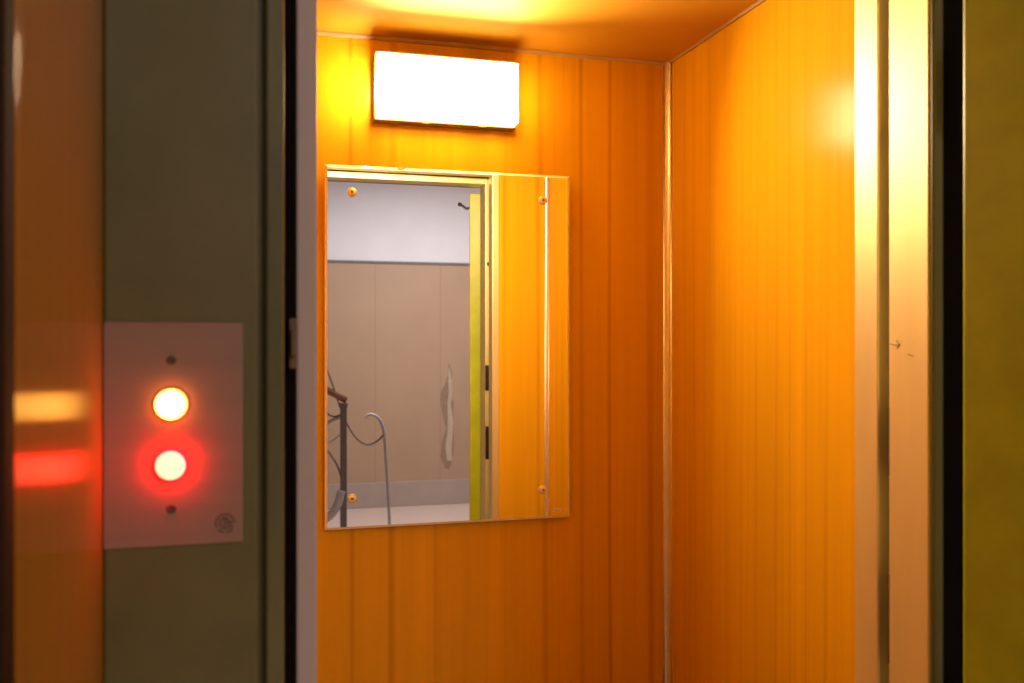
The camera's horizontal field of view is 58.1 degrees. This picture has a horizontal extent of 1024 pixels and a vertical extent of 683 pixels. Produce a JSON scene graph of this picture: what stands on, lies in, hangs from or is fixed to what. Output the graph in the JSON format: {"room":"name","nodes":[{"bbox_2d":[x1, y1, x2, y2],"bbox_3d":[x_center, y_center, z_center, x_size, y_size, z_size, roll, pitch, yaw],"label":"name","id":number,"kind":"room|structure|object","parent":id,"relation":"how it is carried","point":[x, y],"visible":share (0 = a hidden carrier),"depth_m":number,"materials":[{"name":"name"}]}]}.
{"room":"elevator lobby","nodes":[
{"label":"elevator lobby","id":0,"kind":"room"},
{"bbox_2d":[15,0,102,682],"bbox_3d":[-0.335,0.200,0.667,0.035,2.600,0.354,0,0,-16],"label":"wall","id":1,"kind":"structure","parent":0,"point":[59,43],"depth_m":0.61,"materials":[{"name":"brown wood"}]},
{"bbox_2d":[103,0,258,682],"bbox_3d":[-0.303,0.200,0.855,0.130,2.600,0.090,0,0,-16],"label":"wall","id":2,"kind":"structure","parent":0,"point":[181,77],"depth_m":0.81,"materials":[{"name":"green paint"}]},
{"bbox_2d":[103,322,242,549],"bbox_3d":[-0.295,0.081,0.803,0.115,0.196,0.014,0,0,-16],"label":"plate","id":3,"kind":"object","parent":2,"relation":"attached to","point":[173,391],"visible":1,"depth_m":0.81,"materials":[{"name":"white metal"}]},
{"bbox_2d":[259,0,283,682],"bbox_3d":[-0.231,0.200,0.881,0.023,2.600,0.079,0,0,-16],"label":"trim","id":4,"kind":"structure","parent":2,"relation":"attached to","point":[271,12],"depth_m":0.84,"materials":[{"name":"green paint"}]},
{"bbox_2d":[317,35,662,682],"bbox_3d":[-0.143,0.410,2.047,1.104,2.180,0.020,0,0,-16],"label":"wall","id":5,"kind":"structure","parent":0,"point":[578,597],"depth_m":2.11,"materials":[{"name":"laminate"}]},
{"bbox_2d":[372,50,519,131],"bbox_3d":[-0.141,-0.540,2.001,0.314,0.142,0.070,0,0,-16],"label":"wall lamp","id":6,"kind":"object","parent":5,"relation":"attached to","point":[410,89],"visible":1,"depth_m":1.97,"materials":[{"name":"white plastic"}]},
{"bbox_2d":[325,164,568,529],"bbox_3d":[-0.134,0.011,2.026,0.548,0.778,0.024,0,0,-16],"label":"wall mirror","id":7,"kind":"object","parent":5,"relation":"attached to","point":[447,291],"visible":1,"depth_m":2.02,"materials":[{"name":"silver mirror"}]},
{"bbox_2d":[317,30,665,65],"bbox_3d":[-0.145,-0.656,2.032,1.051,0.008,0.008,0,0,-16],"label":"trim","id":8,"kind":"structure","parent":5,"relation":"attached to","point":[321,33],"depth_m":2.06,"materials":[{"name":"brown wood"}]},
{"bbox_2d":[663,62,671,682],"bbox_3d":[0.367,0.420,2.171,0.016,2.160,0.016,0,0,-16],"label":"trim","id":9,"kind":"structure","parent":5,"relation":"attached to","point":[667,68],"depth_m":2.17,"materials":[{"name":"silver metal"}]},
{"bbox_2d":[317,0,758,61],"bbox_3d":[-0.005,-0.670,1.556,1.064,0.020,1.000,0,0,-16],"label":"ceiling","id":10,"kind":"structure","parent":0,"point":[658,30],"depth_m":1.90,"materials":[{"name":"laminate"}]},
{"bbox_2d":[672,0,854,682],"bbox_3d":[0.517,0.410,1.703,0.020,2.180,1.000,0,0,-16],"label":"wall","id":11,"kind":"structure","parent":0,"point":[763,109],"depth_m":1.78,"materials":[{"name":"laminate"}]},
{"bbox_2d":[669,0,766,63],"bbox_3d":[0.502,-0.657,1.707,0.006,0.006,0.957,0,0,-16],"label":"trim","id":12,"kind":"structure","parent":11,"relation":"attached to","point":[759,2],"depth_m":1.94,"materials":[{"name":"brown wood"}]},
{"bbox_3d":[0.947,1.525,-1.526,5.000,0.050,5.350,0,0,-16],"label":"floor","id":13,"kind":"structure","parent":0,"visible":0},
{"bbox_2d":[888,0,929,682],"bbox_3d":[0.491,0.475,1.102,0.046,2.049,0.074,0,0,-16],"label":"trim","id":14,"kind":"structure","parent":13,"relation":"on","point":[909,20],"depth_m":1.09,"materials":[{"name":"metal"}]},
{"bbox_2d":[930,0,942,682],"bbox_3d":[0.488,0.475,1.059,0.014,2.049,0.008,0,0,-16],"label":"trim","id":15,"kind":"structure","parent":13,"relation":"on","point":[936,6],"depth_m":1.06,"materials":[{"name":"green paint"}]},
{"bbox_2d":[963,0,1023,682],"bbox_3d":[0.662,0.485,0.682,0.109,2.010,0.739,0,0,-29],"label":"door","id":16,"kind":"structure","parent":13,"relation":"on","point":[993,30],"depth_m":0.95,"materials":[{"name":"green paint"}]},
{"bbox_3d":[0.126,0.420,1.089,1.064,2.160,0.030,0,0,-16],"label":"wall","id":17,"kind":"structure","parent":0,"visible":0},
{"bbox_2d":[284,0,295,682],"bbox_3d":[-0.304,0.427,0.948,0.160,2.145,0.006,0,0,-16],"label":"trim","id":18,"kind":"structure","parent":17,"relation":"attached to","point":[289,5],"depth_m":0.96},
{"bbox_2d":[288,318,296,368],"bbox_3d":[-0.226,0.002,0.949,0.008,0.052,0.034,0,0,-16],"label":"door lock contact","id":19,"kind":"object","parent":17,"relation":"attached to","point":[292,322],"visible":1,"depth_m":0.94,"materials":[{"name":"metal"}]},
{"bbox_2d":[296,0,316,682],"bbox_3d":[-0.223,0.469,0.993,0.022,2.061,0.037,0,0,-16],"label":"trim","id":20,"kind":"structure","parent":17,"relation":"attached to","point":[306,10],"depth_m":0.97,"materials":[{"name":"metal"}]},
{"bbox_2d":[855,0,888,682],"bbox_3d":[0.464,0.469,1.180,0.024,2.061,0.047,0,0,-16],"label":"trim","id":21,"kind":"structure","parent":17,"relation":"attached to","point":[871,16],"depth_m":1.17,"materials":[{"name":"metal"}]},
{"bbox_3d":[0.280,-0.050,0.852,5.000,3.100,0.410,0,0,-16],"label":"wall","id":22,"kind":"structure","parent":0,"visible":0},
{"bbox_2d":[0,0,14,682],"bbox_3d":[-0.345,0.200,0.470,0.160,2.600,0.020,0,0,-16],"label":"trim","id":23,"kind":"structure","parent":22,"relation":"attached to","point":[7,7],"depth_m":0.49,"materials":[{"name":"brown wood"}]},
{"bbox_2d":[943,0,962,682],"bbox_3d":[0.528,0.475,1.103,0.085,2.049,0.062,0,0,-16],"label":"trim","id":24,"kind":"structure","parent":22,"relation":"attached to","point":[952,9],"depth_m":1.06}
]}

